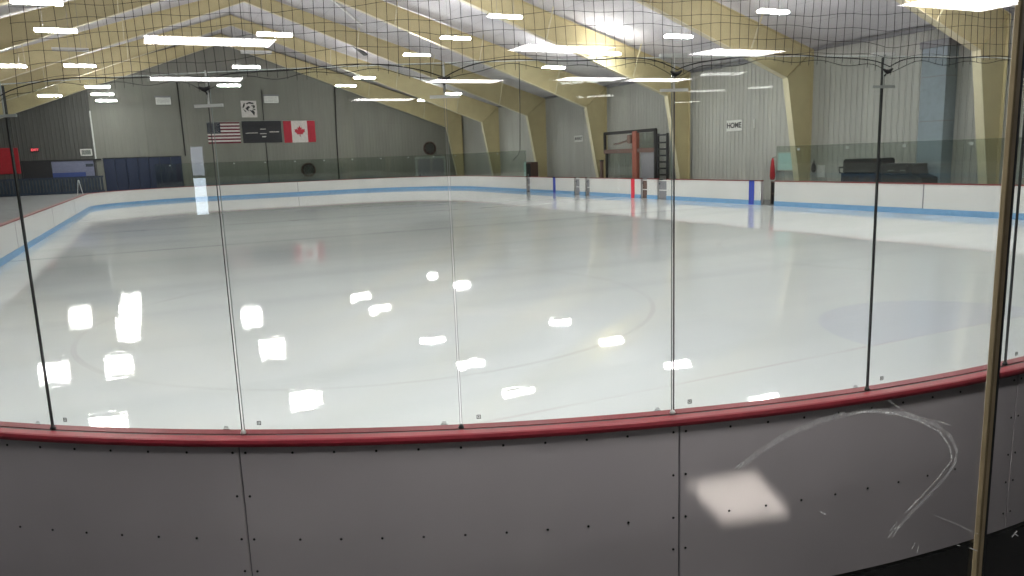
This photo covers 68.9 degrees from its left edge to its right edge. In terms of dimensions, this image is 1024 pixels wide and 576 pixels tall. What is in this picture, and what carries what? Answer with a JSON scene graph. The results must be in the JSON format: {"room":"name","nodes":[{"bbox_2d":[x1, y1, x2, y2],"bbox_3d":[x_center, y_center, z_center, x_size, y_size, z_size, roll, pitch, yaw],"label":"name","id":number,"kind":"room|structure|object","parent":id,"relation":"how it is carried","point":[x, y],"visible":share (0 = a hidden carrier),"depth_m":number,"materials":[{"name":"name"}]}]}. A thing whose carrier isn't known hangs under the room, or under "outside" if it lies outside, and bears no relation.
{"room":"ice rink","nodes":[
{"label":"ice rink","id":0,"kind":"room"},
{"bbox_2d":[0,193,85,222],"bbox_3d":[-23.063,-1.823,26.755,10.237,0.940,65.690,-7,11,-25],"label":"deck","id":1,"kind":"object","parent":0,"point":[9,209],"visible":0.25,"depth_m":40.46,"materials":[{"name":"grey concrete"}]},
{"bbox_2d":[0,176,104,196],"bbox_3d":[-35.680,-7.488,55.331,9.650,1.260,0.100,-7,11,-25],"label":"barrier","id":2,"kind":"object","parent":1,"relation":"on","point":[90,190],"visible":0.94,"depth_m":55.88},
{"bbox_2d":[0,89,98,193],"bbox_3d":[-37.199,-10.986,55.448,10.750,10.094,0.200,-7,11,-25],"label":"wall","id":3,"kind":"structure","parent":0,"point":[61,127],"depth_m":56.42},
{"bbox_2d":[0,148,20,173],"bbox_3d":[-38.378,-9.309,54.973,3.570,1.900,0.098,-7,11,-25],"label":"banner","id":4,"kind":"object","parent":3,"relation":"attached to","point":[6,167],"visible":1,"depth_m":55.39,"materials":[{"name":"fabric"}]},
{"bbox_2d":[20,159,100,180],"bbox_3d":[-34.305,-9.037,56.991,5.350,1.480,0.089,-7,11,-25],"label":"window","id":5,"kind":"structure","parent":3,"relation":"in","point":[72,167],"depth_m":56.85,"materials":[{"name":"glass"}]},
{"bbox_2d":[80,149,92,155],"bbox_3d":[-32.796,-10.446,57.504,0.800,0.530,0.078,-7,11,-25],"label":"sign","id":6,"kind":"object","parent":3,"relation":"in","point":[83,152],"visible":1,"depth_m":57.48,"materials":[{"name":"white paint"}]},
{"bbox_2d":[89,111,96,158],"bbox_3d":[-32.317,-11.761,57.574,0.100,3.700,0.100,-7,11,-25],"label":"trim","id":7,"kind":"structure","parent":3,"relation":"attached to","point":[89,111],"depth_m":57.52,"materials":[{"name":"plastic"}]},
{"bbox_2d":[87,34,455,191],"bbox_3d":[-18.611,-14.699,63.908,30.650,13.170,0.200,-7,11,-25],"label":"wall","id":8,"kind":"structure","parent":0,"point":[133,125],"depth_m":62.40,"materials":[{"name":"metal"}]},
{"bbox_2d":[102,156,183,190],"bbox_3d":[-29.257,-9.137,59.455,5.640,2.570,0.118,-7,11,-25],"label":"wall panel","id":9,"kind":"object","parent":8,"relation":"attached to","point":[132,166],"visible":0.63,"depth_m":59.37,"materials":[{"name":"blue plastic"}]},
{"bbox_2d":[154,96,170,104],"bbox_3d":[-27.664,-14.890,59.203,1.180,0.670,0.320,-7,11,-25],"label":"wall heater","id":10,"kind":"object","parent":8,"relation":"attached to","point":[160,100],"visible":1,"depth_m":59.08,"materials":[{"name":"white paint"}]},
{"bbox_2d":[176,78,185,155],"bbox_3d":[-26.611,-13.714,60.015,0.140,6.101,0.090,-7,11,-25],"label":"conduit","id":11,"kind":"object","parent":8,"relation":"attached to","point":[176,78],"visible":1,"depth_m":60.01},
{"bbox_2d":[207,122,240,143],"bbox_3d":[-23.751,-12.812,61.569,2.620,1.746,0.088,-7,11,-25],"label":"flag","id":12,"kind":"object","parent":8,"relation":"attached to","point":[225,132],"visible":0.88,"depth_m":61.59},
{"bbox_2d":[240,101,257,116],"bbox_3d":[-21.890,-14.892,62.145,1.240,1.350,0.051,-7,11,-25],"label":"sign","id":13,"kind":"object","parent":8,"relation":"attached to","point":[248,108],"visible":1,"depth_m":62.12,"materials":[{"name":"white plastic"}]},
{"bbox_2d":[241,120,281,142],"bbox_3d":[-21.019,-13.146,62.800,3.250,1.826,0.155,-7,11,-25],"label":"banner","id":14,"kind":"object","parent":8,"relation":"attached to","point":[270,131],"visible":1,"depth_m":62.76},
{"bbox_2d":[261,90,269,182],"bbox_3d":[-20.814,-12.719,63.003,0.068,7.700,0.068,-7,11,-25],"label":"conduit","id":15,"kind":"object","parent":8,"relation":"attached to","point":[261,90],"visible":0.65,"depth_m":63.13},
{"bbox_2d":[263,94,278,102],"bbox_3d":[-20.216,-15.879,62.649,1.250,0.680,0.320,-7,11,-25],"label":"wall heater","id":16,"kind":"object","parent":8,"relation":"attached to","point":[268,98],"visible":1,"depth_m":62.50,"materials":[{"name":"white paint"}]},
{"bbox_2d":[283,120,315,142],"bbox_3d":[-18.237,-13.450,64.135,2.750,1.846,0.088,-7,11,-25],"label":"flag","id":17,"kind":"object","parent":8,"relation":"attached to","point":[294,130],"visible":1,"depth_m":64.11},
{"bbox_2d":[301,163,315,176],"bbox_3d":[-17.677,-10.264,64.868,1.240,1.240,0.130,-7,11,-25],"label":"wall fan","id":18,"kind":"object","parent":8,"relation":"attached to","point":[307,169],"visible":1,"depth_m":64.82,"materials":[{"name":"black metal"}]},
{"bbox_2d":[334,87,339,179],"bbox_3d":[-15.353,-13.505,65.492,0.310,8.003,0.110,-7,11,-25],"label":"conduit","id":19,"kind":"object","parent":8,"relation":"attached to","point":[334,87],"visible":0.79,"depth_m":65.41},
{"bbox_2d":[423,141,435,154],"bbox_3d":[-7.634,-12.976,69.298,1.240,1.240,0.130,-7,11,-25],"label":"wall fan","id":20,"kind":"object","parent":8,"relation":"attached to","point":[429,148],"visible":1,"depth_m":69.24,"materials":[{"name":"black metal"}]},
{"bbox_2d":[415,156,445,176],"bbox_3d":[-7.561,-10.851,69.678,3.000,2.820,0.119,-7,11,-25],"label":"door","id":21,"kind":"structure","parent":8,"relation":"in","point":[429,165],"depth_m":69.59,"materials":[{"name":"grey paint"}]},
{"bbox_2d":[240,426,678,575],"bbox_3d":[-0.248,1.272,4.007,2.283,1.025,0.220,-2,10,-2],"label":"board panel","id":22,"kind":"object","parent":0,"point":[598,504],"visible":0.94,"depth_m":3.90,"materials":[{"name":"white plastic"}]},
{"bbox_2d":[0,356,1023,446],"bbox_3d":[-0.262,0.608,4.692,10.900,0.042,1.830,-2,10,-1],"label":"cap rail","id":23,"kind":"object","parent":22,"relation":"on","point":[17,431],"visible":0.99,"depth_m":3.94,"materials":[{"name":"red plastic"}]},
{"bbox_2d":[0,82,55,429],"bbox_3d":[-2.546,-0.133,3.931,0.144,1.838,0.032,0,10,13],"label":"joint","id":24,"kind":"object","parent":23,"relation":"on","point":[6,115],"visible":0.98,"depth_m":3.91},
{"bbox_2d":[3,72,227,426],"bbox_3d":[-1.994,-0.123,3.837,1.106,1.852,0.029,0,10,9],"label":"glass panel","id":25,"kind":"object","parent":23,"relation":"on","point":[194,72],"visible":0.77,"depth_m":3.67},
{"bbox_2d":[194,70,245,433],"bbox_3d":[-1.440,-0.142,3.756,0.144,1.838,0.032,-1,10,5],"label":"joint","id":26,"kind":"object","parent":23,"relation":"on","point":[243,431],"visible":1,"depth_m":3.73,"materials":[{"name":"plastic"}]},
{"bbox_2d":[207,62,447,424],"bbox_3d":[-0.868,-0.145,3.731,1.132,1.852,0.030,-2,10,2],"label":"glass panel","id":27,"kind":"object","parent":23,"relation":"on","point":[258,422],"visible":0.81,"depth_m":3.56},
{"bbox_2d":[430,61,463,428],"bbox_3d":[-0.296,-0.177,3.720,0.144,1.838,0.032,-2,10,-2],"label":"joint","id":28,"kind":"object","parent":23,"relation":"on","point":[461,426],"visible":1,"depth_m":3.66,"materials":[{"name":"plastic"}]},
{"bbox_2d":[445,57,671,418],"bbox_3d":[0.266,-0.193,3.767,1.113,1.852,0.029,-3,10,-5],"label":"glass panel","id":29,"kind":"object","parent":23,"relation":"on","point":[638,57],"visible":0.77,"depth_m":3.60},
{"bbox_2d":[659,53,687,413],"bbox_3d":[0.824,-0.241,3.825,0.144,1.848,0.032,-4,10,-9],"label":"joint","id":30,"kind":"object","parent":23,"relation":"on","point":[672,90],"visible":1,"depth_m":3.77,"materials":[{"name":"plastic"}]},
{"bbox_2d":[675,56,880,403],"bbox_3d":[1.409,-0.266,3.951,1.184,1.852,0.031,-4,10,-13],"label":"glass panel","id":31,"kind":"object","parent":23,"relation":"on","point":[855,386],"visible":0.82,"depth_m":3.78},
{"bbox_2d":[864,52,895,390],"bbox_3d":[1.988,-0.330,4.091,0.144,1.848,0.032,-5,10,-17],"label":"joint","id":32,"kind":"object","parent":23,"relation":"on","point":[881,86],"visible":0.97,"depth_m":4.06,"materials":[{"name":"metal"}]},
{"bbox_2d":[880,56,1010,379],"bbox_3d":[2.510,-0.363,4.276,1.096,1.852,0.029,-6,11,-20],"label":"glass panel","id":33,"kind":"object","parent":23,"relation":"on","point":[883,56],"visible":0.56,"depth_m":4.05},
{"bbox_2d":[1002,85,1023,364],"bbox_3d":[3.025,-0.433,4.471,0.144,1.848,0.034,-7,11,-25],"label":"joint","id":34,"kind":"object","parent":23,"relation":"on","point":[1022,142],"visible":0.92,"depth_m":4.50,"materials":[{"name":"metal"}]},
{"bbox_2d":[0,0,1014,105],"bbox_3d":[-9.365,-12.874,31.671,41.800,6.610,66.150,-7,11,-25],"label":"ceiling","id":35,"kind":"structure","parent":0,"point":[599,75],"depth_m":39.66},
{"bbox_2d":[0,46,26,67],"bbox_3d":[-24.190,-11.619,35.723,1.400,2.035,0.300,-7,11,-25],"label":"strip light","id":36,"kind":"object","parent":35,"relation":"hanging from","point":[1,65],"visible":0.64,"depth_m":35.90,"materials":[{"name":"grey paint"}]},
{"bbox_2d":[10,0,62,5],"bbox_3d":[-14.562,-10.132,22.551,1.380,2.963,0.300,-7,11,-25],"label":"strip light","id":37,"kind":"object","parent":35,"relation":"hanging from","point":[33,2],"visible":0.88,"depth_m":22.75,"materials":[{"name":"grey paint"}]},
{"bbox_2d":[37,87,61,96],"bbox_3d":[-31.086,-13.867,49.984,1.400,2.035,0.300,-7,11,-25],"label":"strip light","id":38,"kind":"object","parent":35,"relation":"hanging from","point":[42,94],"visible":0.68,"depth_m":50.10,"materials":[{"name":"grey paint"}]},
{"bbox_2d":[34,0,77,32],"bbox_3d":[-16.803,-10.862,27.186,1.380,2.963,0.300,-7,11,-25],"label":"strip light","id":39,"kind":"object","parent":35,"relation":"hanging from","point":[36,29],"visible":1,"depth_m":27.35,"materials":[{"name":"grey paint"}]},
{"bbox_2d":[51,5,88,51],"bbox_3d":[-18.870,-11.563,31.573,1.380,2.978,0.300,-7,11,-25],"label":"strip light","id":40,"kind":"object","parent":35,"relation":"hanging from","point":[52,48],"visible":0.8,"depth_m":31.73,"materials":[{"name":"grey paint"}]},
{"bbox_2d":[64,28,95,67],"bbox_3d":[-21.286,-12.323,36.455,1.380,2.963,0.300,-7,11,-25],"label":"strip light","id":41,"kind":"object","parent":35,"relation":"hanging from","point":[70,64],"visible":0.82,"depth_m":36.62,"materials":[{"name":"grey paint"}]},
{"bbox_2d":[85,52,109,87],"bbox_3d":[-25.521,-13.803,45.618,1.380,3.018,0.300,-7,11,-25],"label":"strip light","id":42,"kind":"object","parent":35,"relation":"hanging from","point":[104,85],"visible":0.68,"depth_m":45.81,"materials":[{"name":"grey paint"}]},
{"bbox_2d":[91,73,113,94],"bbox_3d":[-27.762,-14.533,50.252,1.380,3.018,0.300,-7,11,-25],"label":"strip light","id":43,"kind":"object","parent":35,"relation":"hanging from","point":[106,73],"visible":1,"depth_m":50.44,"materials":[{"name":"grey paint"}]},
{"bbox_2d":[96,68,116,100],"bbox_3d":[-29.961,-15.250,54.798,1.380,3.018,0.300,-7,11,-25],"label":"strip light","id":44,"kind":"object","parent":35,"relation":"hanging from","point":[108,68],"visible":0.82,"depth_m":54.96,"materials":[{"name":"grey paint"}]},
{"bbox_2d":[215,9,240,86],"bbox_3d":[-18.222,-15.561,47.412,1.380,5.344,0.300,-7,11,-25],"label":"strip light","id":45,"kind":"object","parent":35,"relation":"hanging from","point":[228,85],"visible":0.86,"depth_m":47.76,"materials":[{"name":"grey paint"}]},
{"bbox_2d":[232,4,259,68],"bbox_3d":[-14.084,-14.212,38.855,1.380,5.344,0.300,-7,11,-25],"label":"strip light","id":46,"kind":"object","parent":35,"relation":"hanging from","point":[234,66],"visible":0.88,"depth_m":39.16,"materials":[{"name":"grey paint"}]},
{"bbox_2d":[240,2,271,53],"bbox_3d":[-11.890,-13.415,33.983,1.380,5.297,0.300,-7,11,-25],"label":"strip light","id":47,"kind":"object","parent":35,"relation":"hanging from","point":[241,51],"visible":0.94,"depth_m":34.30,"materials":[{"name":"grey paint"}]},
{"bbox_2d":[256,0,292,36],"bbox_3d":[-9.602,-12.724,29.477,1.380,5.328,0.300,-7,11,-25],"label":"strip light","id":48,"kind":"object","parent":35,"relation":"hanging from","point":[279,34],"visible":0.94,"depth_m":29.89,"materials":[{"name":"grey paint"}]},
{"bbox_2d":[336,68,355,86],"bbox_3d":[-13.042,-16.924,58.228,1.560,2.333,0.300,-7,11,-25],"label":"strip light","id":49,"kind":"object","parent":35,"relation":"hanging from","point":[340,84],"visible":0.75,"depth_m":58.34,"materials":[{"name":"grey paint"}]},
{"bbox_2d":[331,0,362,25],"bbox_3d":[-10.048,-16.568,44.250,0.130,1.118,5.360,0,10,13],"label":"conduit","id":50,"kind":"object","parent":35,"relation":"attached to","point":[334,2],"visible":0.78,"depth_m":44.77,"materials":[{"name":"metal"}]},
{"bbox_2d":[353,47,366,55],"bbox_3d":[-11.301,-17.224,52.740,0.300,0.995,4.799,0,10,12],"label":"roof vent slot","id":51,"kind":"object","parent":35,"relation":"attached to","point":[362,52],"visible":0.21,"depth_m":54.40,"materials":[{"name":"black metal"}]},
{"bbox_2d":[353,56,374,78],"bbox_3d":[-10.585,-16.123,53.148,1.560,2.333,0.300,-7,11,-25],"label":"strip light","id":52,"kind":"object","parent":35,"relation":"hanging from","point":[356,77],"visible":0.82,"depth_m":53.29,"materials":[{"name":"grey paint"}]},
{"bbox_2d":[403,42,429,55],"bbox_3d":[-5.499,-14.466,42.630,1.560,2.333,0.300,-7,11,-25],"label":"strip light","id":53,"kind":"object","parent":35,"relation":"hanging from","point":[404,54],"visible":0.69,"depth_m":42.70,"materials":[{"name":"grey paint"}]},
{"bbox_2d":[445,88,460,94],"bbox_3d":[-4.490,-15.260,56.119,1.340,1.377,0.300,-7,11,-25],"label":"strip light","id":54,"kind":"object","parent":35,"relation":"hanging from","point":[457,92],"visible":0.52,"depth_m":56.20,"materials":[{"name":"grey paint"}]},
{"bbox_2d":[440,5,470,39],"bbox_3d":[-2.870,-13.609,37.193,1.560,2.333,0.300,-7,11,-25],"label":"strip light","id":55,"kind":"object","parent":35,"relation":"hanging from","point":[441,37],"visible":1,"depth_m":37.30,"materials":[{"name":"grey paint"}]},
{"bbox_2d":[488,3,522,18],"bbox_3d":[-0.327,-12.780,31.934,1.560,2.333,0.300,-7,11,-25],"label":"strip light","id":56,"kind":"object","parent":35,"relation":"hanging from","point":[490,16],"visible":0.76,"depth_m":32.06,"materials":[{"name":"grey paint"}]},
{"bbox_2d":[0,0,1014,100],"bbox_3d":[0.752,-1.546,3.875,6.737,0.957,0.647,-4,10,-9],"label":"net","id":57,"kind":"object","parent":35,"relation":"hanging from","point":[889,71],"visible":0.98,"depth_m":3.58,"materials":[{"name":"fabric"}]},
{"bbox_2d":[513,42,519,159],"bbox_3d":[0.223,-10.783,43.285,0.651,6.660,0.044,-7,11,-25],"label":"hanging cable","id":58,"kind":"object","parent":35,"relation":"hanging from","point":[518,42],"visible":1,"depth_m":43.19,"materials":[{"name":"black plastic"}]},
{"bbox_2d":[542,48,564,68],"bbox_3d":[2.316,-13.017,41.813,1.340,1.408,0.300,-7,11,-25],"label":"strip light","id":59,"kind":"object","parent":35,"relation":"hanging from","point":[553,67],"visible":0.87,"depth_m":41.91,"materials":[{"name":"grey paint"}]},
{"bbox_2d":[595,51,620,54],"bbox_3d":[4.729,-12.230,36.822,1.340,1.408,0.300,-7,11,-25],"label":"strip light","id":60,"kind":"object","parent":35,"relation":"hanging from","point":[598,52],"visible":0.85,"depth_m":36.81,"materials":[{"name":"grey paint"}]},
{"bbox_2d":[664,34,692,38],"bbox_3d":[7.148,-11.467,32.053,1.340,1.377,0.300,-7,11,-25],"label":"strip light","id":61,"kind":"object","parent":35,"relation":"hanging from","point":[666,35],"visible":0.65,"depth_m":32.07,"materials":[{"name":"grey paint"}]},
{"bbox_2d":[757,7,789,13],"bbox_3d":[9.471,-10.685,27.017,1.340,1.408,0.300,-7,11,-25],"label":"strip light","id":62,"kind":"object","parent":35,"relation":"hanging from","point":[761,10],"visible":0.94,"depth_m":27.02,"materials":[{"name":"grey paint"}]},
{"bbox_2d":[0,188,1023,428],"bbox_3d":[-5.671,-3.455,35.105,27.966,0.001,62.860,-7,11,-25],"label":"ice rink","id":63,"kind":"object","parent":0,"point":[343,303],"visible":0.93,"depth_m":12.31,"materials":[{"name":"ice"}]},
{"bbox_2d":[0,190,133,266],"bbox_3d":[-17.593,-2.766,30.522,2.745,1.070,55.952,-7,11,-25],"label":"dasher boards","id":64,"kind":"object","parent":63,"relation":"on","point":[39,224],"visible":0.97,"depth_m":30.43,"materials":[{"name":"white plastic"}]},
{"bbox_2d":[0,439,252,575],"bbox_3d":[-2.511,1.315,4.223,2.296,1.025,0.221,0,10,13],"label":"board panel","id":65,"kind":"object","parent":63,"relation":"on","point":[67,509],"visible":0.94,"depth_m":4.01,"materials":[{"name":"white plastic"}]},
{"bbox_2d":[132,176,527,203],"bbox_3d":[-13.134,-8.161,60.424,29.802,1.070,12.098,-1,10,6],"label":"dasher boards","id":66,"kind":"object","parent":63,"relation":"on","point":[507,183],"visible":0.98,"depth_m":62.27,"materials":[{"name":"white plastic"}]},
{"bbox_2d":[530,177,575,193],"bbox_3d":[2.651,-6.876,49.815,0.163,1.075,6.150,-7,11,-25],"label":"dasher boards","id":67,"kind":"object","parent":63,"relation":"on","point":[560,185],"visible":0.97,"depth_m":49.40,"materials":[{"name":"white plastic"}]},
{"bbox_2d":[527,177,529,190],"bbox_3d":[1.232,-7.327,52.844,0.080,0.980,0.580,-7,11,-25],"label":"gate","id":68,"kind":"object","parent":67,"relation":"attached to","point":[528,178],"visible":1,"depth_m":52.91,"materials":[{"name":"grey paint"}]},
{"bbox_2d":[575,178,579,193],"bbox_3d":[4.152,-6.375,46.806,0.080,0.980,0.630,-7,11,-25],"label":"gate","id":69,"kind":"object","parent":67,"relation":"attached to","point":[576,179],"visible":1,"depth_m":46.85,"materials":[{"name":"grey paint"}]},
{"bbox_2d":[579,177,586,194],"bbox_3d":[4.408,-6.301,46.184,0.163,1.070,0.700,-7,11,-25],"label":"dasher boards","id":70,"kind":"object","parent":63,"relation":"on","point":[582,180],"visible":0.96,"depth_m":46.07,"materials":[{"name":"white plastic"}]},
{"bbox_2d":[589,177,642,197],"bbox_3d":[5.916,-5.811,43.063,0.163,1.075,5.300,-7,11,-25],"label":"dasher boards","id":71,"kind":"object","parent":63,"relation":"on","point":[613,187],"visible":1,"depth_m":42.74,"materials":[{"name":"white plastic"}]},
{"bbox_2d":[587,179,589,194],"bbox_3d":[4.702,-6.196,45.669,0.080,0.980,0.480,-7,11,-25],"label":"gate","id":72,"kind":"object","parent":71,"relation":"attached to","point":[588,181],"visible":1,"depth_m":45.68,"materials":[{"name":"grey paint"}]},
{"bbox_2d":[642,180,646,197],"bbox_3d":[7.232,-5.375,40.459,0.080,0.980,0.580,-7,11,-25],"label":"gate","id":73,"kind":"object","parent":71,"relation":"attached to","point":[644,182],"visible":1,"depth_m":40.52,"materials":[{"name":"plastic"}]},
{"bbox_2d":[647,178,658,198],"bbox_3d":[7.511,-5.289,39.766,0.163,1.070,0.900,-7,11,-25],"label":"dasher boards","id":74,"kind":"object","parent":63,"relation":"on","point":[652,183],"visible":0.98,"depth_m":39.67,"materials":[{"name":"white plastic"}]},
{"bbox_2d":[666,179,763,204],"bbox_3d":[9.494,-4.645,35.665,0.163,1.075,6.700,-7,11,-25],"label":"dasher boards","id":75,"kind":"object","parent":63,"relation":"on","point":[750,192],"visible":1,"depth_m":35.10,"materials":[{"name":"white plastic"}]},
{"bbox_2d":[659,180,666,198],"bbox_3d":[7.913,-5.149,39.029,0.080,0.980,0.780,-7,11,-25],"label":"gate","id":76,"kind":"object","parent":75,"relation":"attached to","point":[662,183],"visible":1,"depth_m":39.05,"materials":[{"name":"grey paint"}]},
{"bbox_2d":[678,375,1016,575],"bbox_3d":[2.001,1.127,4.369,2.314,1.025,0.222,-5,10,-16],"label":"board panel","id":77,"kind":"object","parent":63,"relation":"on","point":[762,516],"visible":0.89,"depth_m":4.21,"materials":[{"name":"white plastic"}]},
{"bbox_2d":[774,180,1023,219],"bbox_3d":[12.976,-1.626,17.714,9.889,1.070,27.532,0,10,13],"label":"dasher boards","id":78,"kind":"object","parent":63,"relation":"on","point":[946,199],"visible":1,"depth_m":26.56,"materials":[{"name":"white plastic"}]},
{"bbox_2d":[797,142,1017,184],"bbox_3d":[14.383,-3.350,20.014,6.287,1.429,23.790,-2,10,0],"label":"glass screen","id":79,"kind":"object","parent":78,"relation":"on","point":[970,143],"visible":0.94,"depth_m":26.27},
{"bbox_2d":[1005,374,1023,527],"bbox_3d":[4.121,0.904,5.208,2.270,1.025,0.150,-7,11,-25],"label":"board panel","id":80,"kind":"object","parent":63,"relation":"on","point":[1014,507],"visible":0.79,"depth_m":4.71,"materials":[{"name":"white plastic"}]},
{"bbox_2d":[292,191,1023,575],"bbox_3d":[-9.009,-2.879,33.430,41.800,0.280,66.030,-7,11,-25],"label":"floor","id":81,"kind":"structure","parent":0,"point":[765,202],"depth_m":4.55,"materials":[{"name":"grey concrete"}]},
{"bbox_2d":[0,34,463,175],"bbox_3d":[-23.108,-13.975,60.943,41.300,13.084,1.132,-7,11,-25],"label":"roof beam","id":82,"kind":"structure","parent":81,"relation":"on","point":[432,113],"depth_m":62.38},
{"bbox_2d":[0,15,500,175],"bbox_3d":[-19.530,-12.809,53.545,41.300,13.084,1.132,-7,11,-25],"label":"roof beam","id":83,"kind":"structure","parent":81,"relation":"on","point":[487,114],"depth_m":54.78,"materials":[{"name":"metal"}]},
{"bbox_2d":[0,0,546,176],"bbox_3d":[-15.931,-11.635,46.102,41.300,13.084,1.132,-7,11,-25],"label":"roof beam","id":84,"kind":"structure","parent":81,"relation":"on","point":[532,106],"depth_m":47.36,"materials":[{"name":"metal"}]},
{"bbox_2d":[0,0,606,177],"bbox_3d":[-12.354,-10.469,38.704,41.300,13.084,1.132,-7,11,-25],"label":"roof beam","id":85,"kind":"structure","parent":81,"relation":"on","point":[592,96],"depth_m":42.56,"materials":[{"name":"metal"}]},
{"bbox_2d":[0,0,690,178],"bbox_3d":[-8.776,-9.303,31.306,41.300,13.084,1.132,-7,11,-25],"label":"roof beam","id":86,"kind":"structure","parent":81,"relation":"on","point":[649,76],"depth_m":38.08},
{"bbox_2d":[523,161,529,175],"bbox_3d":[1.123,-8.469,56.258,0.060,2.100,0.940,-7,11,-25],"label":"glass panel","id":87,"kind":"object","parent":81,"relation":"on","point":[524,163],"visible":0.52,"depth_m":56.38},
{"bbox_2d":[526,162,537,176],"bbox_3d":[1.485,-8.315,55.447,0.660,2.050,0.800,-7,11,-25],"label":"tall cabinet","id":88,"kind":"object","parent":81,"relation":"on","point":[531,167],"visible":0.57,"depth_m":55.05,"materials":[{"name":"brown wood"}]},
{"bbox_2d":[599,160,603,177],"bbox_3d":[5.645,-6.985,46.910,0.200,2.080,0.240,-7,11,-25],"label":"post","id":89,"kind":"object","parent":81,"relation":"on","point":[601,161],"visible":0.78,"depth_m":46.77,"materials":[{"name":"brown wood"}]},
{"bbox_2d":[603,128,662,179],"bbox_3d":[7.097,-7.409,44.157,0.800,3.760,5.360,-7,11,-25],"label":"booth","id":90,"kind":"object","parent":81,"relation":"on","point":[648,155],"visible":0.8,"depth_m":43.04,"materials":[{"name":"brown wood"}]},
{"bbox_2d":[657,133,668,179],"bbox_3d":[8.319,-6.780,41.212,0.120,3.450,0.960,-7,11,-25],"label":"ladder rack","id":91,"kind":"object","parent":81,"relation":"on","point":[666,134],"visible":0.65,"depth_m":40.98,"materials":[{"name":"black metal"}]},
{"bbox_2d":[636,0,813,180],"bbox_3d":[-5.155,-8.123,23.819,41.300,13.084,1.132,-7,11,-25],"label":"roof beam","id":92,"kind":"structure","parent":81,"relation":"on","point":[797,78],"depth_m":31.77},
{"bbox_2d":[770,181,774,203],"bbox_3d":[11.561,-4.144,32.537,0.080,0.980,0.780,-7,11,-25],"label":"gate","id":93,"kind":"object","parent":81,"relation":"on","point":[772,182],"visible":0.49,"depth_m":32.76,"materials":[{"name":"black metal"}]},
{"bbox_2d":[839,157,894,181],"bbox_3d":[14.073,-4.210,29.775,1.080,1.918,2.130,-7,11,-25],"label":"cart","id":94,"kind":"object","parent":81,"relation":"on","point":[861,169],"visible":0.44,"depth_m":29.25,"materials":[{"name":"black plastic"}]},
{"bbox_2d":[881,163,937,182],"bbox_3d":[14.866,-3.816,28.000,1.002,1.698,1.670,-7,11,-25],"label":"cart","id":95,"kind":"object","parent":81,"relation":"on","point":[892,172],"visible":0.5,"depth_m":27.59,"materials":[{"name":"black plastic"}]},
{"bbox_2d":[916,38,960,182],"bbox_3d":[15.774,-6.051,27.823,0.700,6.100,1.140,-7,11,-25],"label":"duct","id":96,"kind":"object","parent":81,"relation":"on","point":[938,86],"visible":0.66,"depth_m":27.49,"materials":[{"name":"metal"}]},
{"bbox_2d":[896,0,1010,183],"bbox_3d":[-1.535,-6.943,16.332,41.300,13.084,1.132,-7,11,-25],"label":"roof beam","id":97,"kind":"structure","parent":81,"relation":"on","point":[989,79],"depth_m":25.17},
{"bbox_2d":[462,10,1023,199],"bbox_3d":[9.635,-8.546,41.514,0.200,6.770,66.100,-7,11,-25],"label":"wall","id":98,"kind":"structure","parent":0,"point":[845,104],"depth_m":36.11,"materials":[{"name":"metal"}]},
{"bbox_2d":[574,135,582,141],"bbox_3d":[4.598,-10.316,51.589,0.055,0.420,1.100,-7,11,-25],"label":"wall sign","id":99,"kind":"object","parent":98,"relation":"attached to","point":[576,138],"visible":1,"depth_m":51.53,"materials":[{"name":"white paint"}]},
{"bbox_2d":[727,119,741,130],"bbox_3d":[11.254,-8.225,37.804,0.055,0.540,1.100,-7,11,-25],"label":"wall sign","id":100,"kind":"object","parent":98,"relation":"attached to","point":[732,125],"visible":1,"depth_m":37.74,"materials":[{"name":"white paint"}]},
{"bbox_2d":[496,10,1014,107],"bbox_3d":[9.364,-11.757,40.877,0.138,0.130,65.700,-7,11,-25],"label":"trim","id":101,"kind":"structure","parent":98,"relation":"attached to","point":[928,28],"depth_m":31.64,"materials":[{"name":"grey paint"}]},
{"bbox_2d":[770,157,774,179],"bbox_3d":[12.443,-5.690,35.499,0.322,1.080,0.254,-1,10,5],"label":"cloth","id":102,"kind":"object","parent":98,"relation":"hanging from","point":[772,167],"visible":1,"depth_m":35.45,"materials":[{"name":"red fabric"}]},
{"bbox_2d":[777,152,792,170],"bbox_3d":[12.847,-5.921,34.876,0.110,0.860,1.120,-7,11,-25],"label":"notice board","id":103,"kind":"object","parent":98,"relation":"attached to","point":[784,162],"visible":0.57,"depth_m":34.98,"materials":[{"name":"paper"}]},
{"bbox_2d":[811,161,815,171],"bbox_3d":[13.509,-5.451,33.441,0.200,0.542,0.200,-7,11,-25],"label":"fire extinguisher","id":104,"kind":"object","parent":98,"relation":"hanging from","point":[813,167],"visible":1,"depth_m":33.39,"materials":[{"name":"black metal"}]},
{"bbox_2d":[817,165,824,176],"bbox_3d":[13.742,-5.195,33.213,0.056,0.540,0.420,-7,11,-25],"label":"safety sign","id":105,"kind":"object","parent":98,"relation":"attached to","point":[820,168],"visible":1,"depth_m":33.17,"materials":[{"name":"white paint"}]},
{"bbox_2d":[851,525,1023,575],"bbox_3d":[3.331,1.265,6.300,16.648,0.001,5.843,-7,11,-25],"label":"floor","id":106,"kind":"structure","parent":0,"point":[1004,554],"depth_m":4.41,"materials":[{"name":"black rubber"}]},
{"bbox_3d":[5.013,-4.861,2.780,41.400,13.150,0.160,-7,11,-25],"label":"wall","id":107,"kind":"structure","parent":0,"visible":0},
{"bbox_2d":[737,407,1017,552],"bbox_3d":[0.617,0.045,1.427,4.900,2.030,0.100,-7,11,-25],"label":"window","id":108,"kind":"structure","parent":107,"relation":"in","point":[898,407],"depth_m":1.61,"materials":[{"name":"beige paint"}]},
{"bbox_2d":[971,0,1023,575],"bbox_3d":[1.076,-0.010,1.649,0.024,1.930,0.018,-7,11,-25],"label":"post","id":109,"kind":"object","parent":108,"relation":"attached to","point":[1017,53],"visible":1,"depth_m":1.64,"materials":[{"name":"metal"}]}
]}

